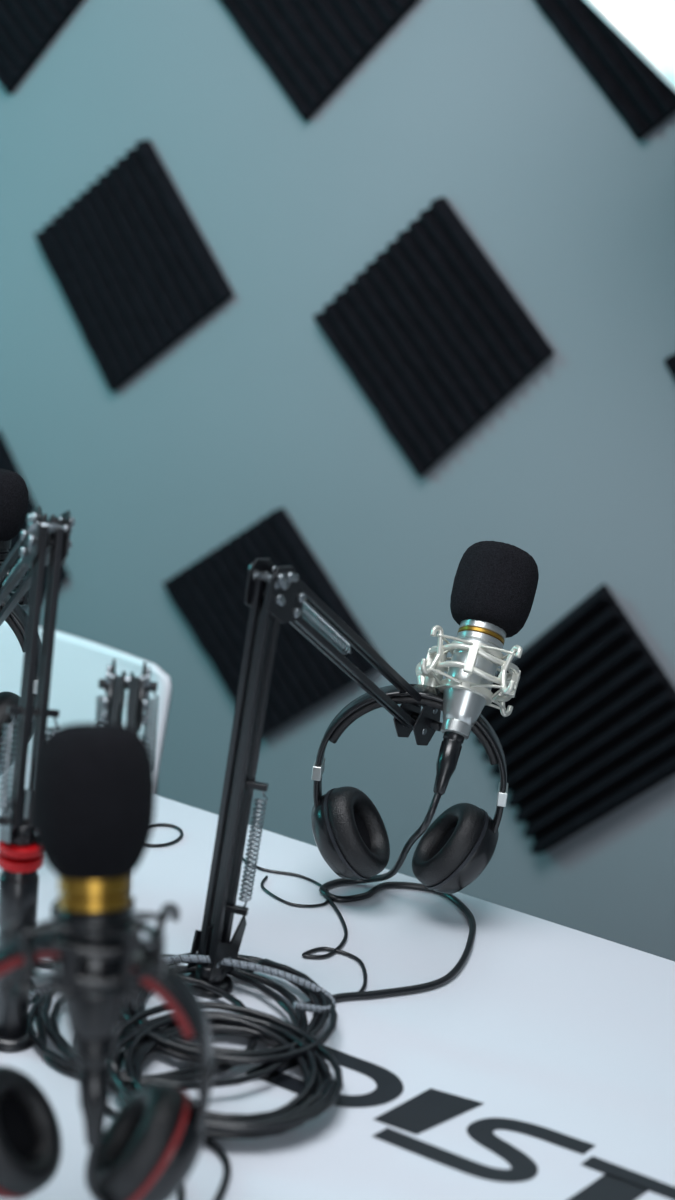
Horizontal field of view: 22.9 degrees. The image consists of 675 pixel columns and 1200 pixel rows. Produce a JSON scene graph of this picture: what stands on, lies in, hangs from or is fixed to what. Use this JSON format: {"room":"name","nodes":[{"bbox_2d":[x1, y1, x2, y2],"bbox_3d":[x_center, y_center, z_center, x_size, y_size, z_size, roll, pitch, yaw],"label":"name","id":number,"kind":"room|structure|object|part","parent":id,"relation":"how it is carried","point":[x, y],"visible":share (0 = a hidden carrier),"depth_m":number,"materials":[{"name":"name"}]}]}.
{"room":"studio","nodes":[
{"label":"studio","id":0,"kind":"room"},
{"bbox_2d":[0,0,674,961],"bbox_3d":[0.657,-0.547,2.580,5.600,2.800,0.100,14,17,24],"label":"wall","id":1,"kind":"structure","parent":0,"point":[481,106],"depth_m":2.90,"materials":[{"name":"paint"}]},
{"bbox_2d":[0,431,69,606],"bbox_3d":[-0.719,-0.119,3.307,0.440,0.453,0.034,14,17,24],"label":"panel","id":2,"kind":"object","parent":1,"relation":"attached to","point":[7,461],"visible":0.11,"depth_m":3.24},
{"bbox_2d":[0,0,84,94],"bbox_3d":[-0.597,-1.160,3.023,0.437,0.465,0.034,14,17,24],"label":"panel","id":3,"kind":"object","parent":1,"relation":"attached to","point":[28,28],"visible":1,"depth_m":3.03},
{"bbox_2d":[34,139,234,391],"bbox_3d":[-0.378,-0.601,3.028,0.430,0.460,0.034,14,17,24],"label":"panel","id":4,"kind":"object","parent":1,"relation":"attached to","point":[130,262],"visible":1,"depth_m":3.02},
{"bbox_2d":[162,507,376,737],"bbox_3d":[-0.127,0.048,3.035,0.464,0.440,0.034,14,17,24],"label":"panel","id":5,"kind":"object","parent":1,"relation":"attached to","point":[208,594],"visible":0.66,"depth_m":3.03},
{"bbox_2d":[219,0,418,121],"bbox_3d":[-0.041,-1.033,2.762,0.437,0.462,0.034,14,17,24],"label":"panel","id":6,"kind":"object","parent":1,"relation":"attached to","point":[310,48],"visible":1,"depth_m":2.78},
{"bbox_2d":[313,197,554,476],"bbox_3d":[0.151,-0.435,2.788,0.436,0.467,0.037,14,17,24],"label":"panel","id":7,"kind":"object","parent":1,"relation":"attached to","point":[431,334],"visible":1,"depth_m":2.77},
{"bbox_2d":[475,583,674,853],"bbox_3d":[0.408,0.213,2.784,0.440,0.490,0.051,14,17,24],"label":"panel","id":8,"kind":"object","parent":1,"relation":"attached to","point":[589,730],"visible":0.87,"depth_m":2.77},
{"bbox_2d":[534,0,674,139],"bbox_3d":[0.485,-0.922,2.513,0.459,0.442,0.034,14,17,24],"label":"panel","id":9,"kind":"object","parent":1,"relation":"attached to","point":[643,101],"visible":0.68,"depth_m":2.56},
{"bbox_2d":[664,354,674,378],"bbox_3d":[0.704,-0.319,2.524,0.439,0.455,0.041,14,17,24],"label":"panel","id":10,"kind":"object","parent":1,"relation":"attached to","point":[669,362],"visible":1,"depth_m":2.59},
{"bbox_3d":[-0.370,-1.445,-0.115,5.800,0.100,5.400,14,17,24],"label":"ceiling","id":11,"kind":"structure","parent":0,"visible":0},
{"bbox_2d":[582,0,674,92],"bbox_3d":[0.525,-1.073,1.729,0.786,1.374,0.407,10,16,11],"label":"light","id":12,"kind":"object","parent":11,"relation":"hanging from","point":[647,27],"visible":1,"depth_m":1.98,"materials":[{"name":"glowing white diffuser fabric"},{"name":"black fabric"},{"name":"black metal"}]},
{"bbox_3d":[-0.710,1.332,0.650,5.800,0.100,5.400,14,17,24],"label":"floor","id":13,"kind":"structure","parent":0,"visible":0},
{"bbox_2d":[0,621,171,792],"bbox_3d":[-0.567,0.467,2.153,0.480,0.802,0.516,13,16,21],"label":"plastic chair","id":14,"kind":"object","parent":13,"relation":"on","point":[78,665],"visible":0.14,"depth_m":2.24,"materials":[{"name":"white plastic"}]},
{"bbox_2d":[0,754,674,1199],"bbox_3d":[-0.261,0.746,1.363,2.350,0.750,1.150,14,17,24],"label":"table","id":15,"kind":"object","parent":13,"relation":"on","point":[544,1068],"visible":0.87,"depth_m":1.42,"materials":[{"name":"white laminate"}]},
{"bbox_2d":[0,507,74,1051],"bbox_3d":[-0.291,0.103,1.459,0.058,0.424,0.395,1,16,-20],"label":"microphone boom arm","id":16,"kind":"object","parent":15,"relation":"on","point":[43,542],"visible":0.86,"depth_m":1.31,"materials":[{"name":"black metal"}]},
{"bbox_3d":[-0.297,-0.002,1.472,0.007,0.171,0.262,0,17,-23],"label":"rod","id":17,"kind":"part","parent":16,"relation":"part of","materials":[{"name":"black metal"}]},
{"bbox_2d":[0,469,31,605],"bbox_3d":[-0.354,-0.010,1.652,0.092,0.240,0.109,10,16,11],"label":"microphone","id":18,"kind":"object","parent":16,"relation":"attached to","point":[14,495],"visible":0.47,"depth_m":1.63,"materials":[{"name":"plastic"}]},
{"bbox_3d":[-0.258,0.278,1.334,0.031,0.148,0.029,14,17,24],"label":"post","id":19,"kind":"part","parent":16,"relation":"part of","materials":[{"name":"black metal"}]},
{"bbox_2d":[0,588,40,774],"bbox_3d":[-0.374,0.072,1.605,0.185,0.200,0.078,8,15,5],"label":"headphones","id":20,"kind":"object","parent":16,"relation":"attached to","point":[17,619],"visible":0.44,"depth_m":1.58,"materials":[{"name":"black plastic"}]},
{"bbox_2d":[0,714,33,774],"bbox_3d":[-0.327,0.135,1.616,0.073,0.085,0.075,14,17,24],"label":"spring","id":21,"kind":"object","parent":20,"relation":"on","point":[4,718],"depth_m":1.58,"materials":[{"name":"silver metal"}]},
{"bbox_3d":[-0.299,0.113,1.608,0.023,0.070,0.024,8,15,5],"label":"arm","id":22,"kind":"part","parent":20,"relation":"part of","materials":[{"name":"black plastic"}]},
{"bbox_3d":[-0.249,0.194,1.312,0.035,0.008,0.035,14,17,24],"label":"red knob","id":23,"kind":"part","parent":16,"relation":"part of","materials":[{"name":"red plastic"}]},
{"bbox_3d":[-0.298,-0.024,1.478,0.007,0.171,0.262,0,17,-23],"label":"rod","id":24,"kind":"part","parent":16,"relation":"part of","materials":[{"name":"black metal"}]},
{"bbox_3d":[-0.250,0.205,1.315,0.035,0.009,0.035,14,17,24],"label":"red knob","id":25,"kind":"part","parent":16,"relation":"part of","materials":[{"name":"red plastic"}]},
{"bbox_3d":[-0.248,0.188,1.311,0.018,0.028,0.018,14,17,24],"label":"pivot post","id":26,"kind":"part","parent":16,"relation":"part of","materials":[{"name":"black metal"}]},
{"bbox_3d":[-0.247,0.060,1.322,0.007,0.224,0.091,5,15,-7],"label":"rod","id":27,"kind":"part","parent":16,"relation":"part of","materials":[{"name":"black metal"}]},
{"bbox_3d":[-0.285,-0.001,1.476,0.201,0.170,0.176,14,17,24],"label":"rod","id":28,"kind":"part","parent":16,"relation":"part of","materials":[{"name":"black metal"}]},
{"bbox_3d":[-0.241,0.059,1.311,0.007,0.224,0.091,5,15,-7],"label":"rod","id":29,"kind":"part","parent":16,"relation":"part of","materials":[{"name":"black metal"}]},
{"bbox_3d":[-0.244,-0.052,1.333,0.007,0.051,0.052,0,17,-24],"label":"elbow plate","id":30,"kind":"part","parent":16,"relation":"part of","materials":[{"name":"black metal"}]},
{"bbox_3d":[-0.235,0.061,1.328,0.007,0.224,0.091,5,15,-7],"label":"rod","id":31,"kind":"part","parent":16,"relation":"part of","materials":[{"name":"black metal"}]},
{"bbox_3d":[-0.230,0.061,1.316,0.007,0.224,0.091,5,15,-7],"label":"rod","id":32,"kind":"part","parent":16,"relation":"part of","materials":[{"name":"black metal"}]},
{"bbox_3d":[-0.223,-0.049,1.342,0.007,0.051,0.052,0,17,-24],"label":"elbow plate","id":33,"kind":"part","parent":16,"relation":"part of","materials":[{"name":"black metal"}]},
{"bbox_2d":[30,961,218,1199],"bbox_3d":[-0.172,0.363,1.346,0.127,0.013,0.430,-3,18,-33],"label":"power cable","id":34,"kind":"object","parent":15,"relation":"on","point":[67,1071],"visible":0.3,"depth_m":1.32,"materials":[{"name":"rubber"}]},
{"bbox_2d":[95,659,158,1020],"bbox_3d":[-0.175,0.227,1.255,0.054,0.322,0.289,6,15,-4],"label":"microphone boom arm","id":35,"kind":"object","parent":15,"relation":"on","point":[114,686],"visible":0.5,"depth_m":1.28,"materials":[{"name":"black metal"}]},
{"bbox_2d":[1,723,181,1148],"bbox_3d":[-0.154,0.209,1.065,0.104,0.262,0.118,9,15,8],"label":"microphone","id":36,"kind":"object","parent":35,"relation":"attached to","point":[94,785],"visible":0.98,"depth_m":1.03,"materials":[{"name":"plastic"}]},
{"bbox_2d":[0,926,216,1199],"bbox_3d":[-0.169,0.305,1.081,0.178,0.194,0.076,8,15,4],"label":"headphones","id":37,"kind":"object","parent":36,"relation":"hanging from","point":[153,1143],"visible":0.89,"depth_m":1.07,"materials":[{"name":"black plastic"}]},
{"bbox_2d":[0,1189,33,1198],"bbox_3d":[-0.221,0.351,1.098,0.055,0.075,0.076,13,16,20],"label":"cup","id":38,"kind":"object","parent":37,"relation":"on","point":[4,1193],"depth_m":1.08,"materials":[{"name":"plastic"}]},
{"bbox_2d":[129,1088,205,1199],"bbox_3d":[-0.120,0.361,1.092,0.069,0.083,0.071,14,17,24],"label":"cup","id":39,"kind":"object","parent":37,"relation":"on","point":[167,1127],"depth_m":1.06,"materials":[{"name":"black plastic"}]},
{"bbox_3d":[-0.095,0.339,1.085,0.019,0.068,0.023,8,15,3],"label":"arm","id":40,"kind":"part","parent":37,"relation":"part of","materials":[{"name":"black plastic"}]},
{"bbox_3d":[-0.175,0.074,1.296,0.004,0.049,0.052,5,15,-6],"label":"elbow plate","id":41,"kind":"part","parent":35,"relation":"part of","materials":[{"name":"black metal"}]},
{"bbox_3d":[-0.166,0.124,1.199,0.111,0.079,0.178,14,17,24],"label":"rod","id":42,"kind":"part","parent":35,"relation":"part of","materials":[{"name":"black metal"}]},
{"bbox_3d":[-0.153,0.125,1.200,0.111,0.079,0.178,14,17,24],"label":"rod","id":43,"kind":"part","parent":35,"relation":"part of","materials":[{"name":"black metal"}]},
{"bbox_3d":[-0.169,0.189,1.349,0.017,0.265,0.041,14,17,24],"label":"rod","id":44,"kind":"part","parent":35,"relation":"part of","materials":[{"name":"black metal"}]},
{"bbox_3d":[-0.155,0.143,1.213,0.006,0.079,0.205,5,15,-6],"label":"rod","id":45,"kind":"part","parent":35,"relation":"part of","materials":[{"name":"black metal"}]},
{"bbox_3d":[-0.152,0.075,1.298,0.004,0.049,0.052,5,15,-6],"label":"elbow plate","id":46,"kind":"part","parent":35,"relation":"part of","materials":[{"name":"black metal"}]},
{"bbox_2d":[147,823,182,846],"bbox_3d":[-0.190,0.249,1.769,0.047,0.004,0.063,14,17,24],"label":"headphone cable","id":47,"kind":"object","parent":15,"relation":"on","point":[179,829],"visible":0.58,"depth_m":1.77,"materials":[{"name":"rubber"}]},
{"bbox_2d":[29,954,335,1013],"bbox_3d":[-0.165,0.336,1.408,0.324,0.035,0.122,-1,17,-26],"label":"cable","id":48,"kind":"object","parent":15,"relation":"on","point":[298,980],"visible":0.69,"depth_m":1.45,"materials":[{"name":"rubber"}]},
{"bbox_2d":[28,953,342,1199],"bbox_3d":[-0.095,0.341,1.291,0.262,0.104,0.414,2,16,-18],"label":"microphone cable","id":49,"kind":"object","parent":15,"relation":"on","point":[177,1048],"visible":0.67,"depth_m":1.35,"materials":[{"name":"rubber"}]},
{"bbox_2d":[110,793,475,1138],"bbox_3d":[-0.006,0.277,1.461,0.181,0.158,0.539,13,16,21],"label":"microphone cable","id":50,"kind":"object","parent":15,"relation":"on","point":[317,1090],"visible":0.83,"depth_m":1.36,"materials":[{"name":"rubber"}]},
{"bbox_2d":[243,858,366,997],"bbox_3d":[-0.029,0.309,1.623,0.077,0.004,0.313,2,16,-19],"label":"headphone cable","id":51,"kind":"object","parent":15,"relation":"on","point":[305,954],"visible":0.94,"depth_m":1.61,"materials":[{"name":"rubber"}]},
{"bbox_2d":[187,558,441,997],"bbox_3d":[-0.006,0.138,1.521,0.050,0.392,0.304,18,19,36],"label":"microphone boom arm","id":52,"kind":"object","parent":15,"relation":"on","point":[274,595],"visible":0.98,"depth_m":1.43,"materials":[{"name":"black metal"}]},
{"bbox_3d":[-0.092,0.147,1.419,0.022,0.347,0.008,7,15,0],"label":"rod","id":53,"kind":"part","parent":52,"relation":"part of","materials":[{"name":"black metal"}]},
{"bbox_3d":[-0.084,0.146,1.429,0.022,0.347,0.008,7,15,0],"label":"rod","id":54,"kind":"part","parent":52,"relation":"part of","materials":[{"name":"black metal"}]},
{"bbox_3d":[-0.081,0.151,1.412,0.020,0.347,0.013,14,17,24],"label":"rod","id":55,"kind":"part","parent":52,"relation":"part of","materials":[{"name":"black metal"}]},
{"bbox_3d":[-0.074,0.149,1.422,0.022,0.347,0.008,7,15,0],"label":"rod","id":56,"kind":"part","parent":52,"relation":"part of","materials":[{"name":"black metal"}]},
{"bbox_3d":[-0.060,-0.011,1.391,0.004,0.052,0.048,18,19,34],"label":"elbow plate","id":57,"kind":"part","parent":52,"relation":"part of","materials":[{"name":"black metal"}]},
{"bbox_3d":[-0.042,-0.005,1.378,0.004,0.052,0.048,18,19,34],"label":"elbow plate","id":58,"kind":"part","parent":52,"relation":"part of","materials":[{"name":"black metal"}]},
{"bbox_3d":[0.004,0.059,1.504,0.006,0.172,0.248,18,19,34],"label":"rod","id":59,"kind":"part","parent":52,"relation":"part of","materials":[{"name":"black metal"}]},
{"bbox_3d":[0.014,0.063,1.496,0.006,0.172,0.248,18,19,34],"label":"rod","id":60,"kind":"part","parent":52,"relation":"part of","materials":[{"name":"black metal"}]},
{"bbox_3d":[0.025,0.043,1.501,0.006,0.172,0.248,18,19,34],"label":"rod","id":61,"kind":"part","parent":52,"relation":"part of","materials":[{"name":"black metal"}]},
{"bbox_3d":[0.015,0.039,1.508,0.006,0.172,0.248,18,19,34],"label":"rod","id":62,"kind":"part","parent":52,"relation":"part of","materials":[{"name":"black metal"}]},
{"bbox_3d":[0.068,0.112,1.625,0.004,0.051,0.044,18,19,35],"label":"tip plate","id":63,"kind":"part","parent":52,"relation":"part of","materials":[{"name":"black metal"}]},
{"bbox_2d":[311,684,507,893],"bbox_3d":[0.070,0.184,1.631,0.191,0.206,0.080,7,15,5],"label":"headphones","id":64,"kind":"object","parent":52,"relation":"hanging from","point":[350,834],"visible":0.94,"depth_m":1.62,"materials":[{"name":"black plastic"}]},
{"bbox_3d":[-0.014,0.203,1.649,0.024,0.072,0.025,7,15,5],"label":"arm","id":65,"kind":"part","parent":64,"relation":"part of","materials":[{"name":"black plastic"}]},
{"bbox_2d":[311,788,371,879],"bbox_3d":[0.008,0.233,1.654,0.068,0.087,0.081,14,17,24],"label":"cup","id":66,"kind":"object","parent":64,"relation":"on","point":[341,818],"depth_m":1.62,"materials":[{"name":"black leather"}]},
{"bbox_2d":[423,808,498,893],"bbox_3d":[0.120,0.247,1.642,0.074,0.088,0.077,14,17,24],"label":"cup","id":67,"kind":"object","parent":64,"relation":"on","point":[460,843],"depth_m":1.61,"materials":[{"name":"black leather"}]},
{"bbox_3d":[0.148,0.224,1.634,0.024,0.072,0.025,7,15,5],"label":"arm","id":68,"kind":"part","parent":64,"relation":"part of","materials":[{"name":"black plastic"}]},
{"bbox_3d":[0.086,0.118,1.611,0.004,0.051,0.044,18,19,35],"label":"tip plate","id":69,"kind":"part","parent":52,"relation":"part of","materials":[{"name":"black metal"}]},
{"bbox_2d":[416,541,538,794],"bbox_3d":[0.127,0.058,1.610,0.104,0.225,0.168,10,15,9],"label":"microphone","id":70,"kind":"object","parent":52,"relation":"attached to","point":[495,584],"visible":0.96,"depth_m":1.59,"materials":[{"name":"plastic"}]},
{"bbox_3d":[0.086,0.088,1.628,0.013,0.036,0.044,3,16,-16],"label":"mount stem","id":71,"kind":"part","parent":70,"relation":"part of","materials":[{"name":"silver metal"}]}
]}

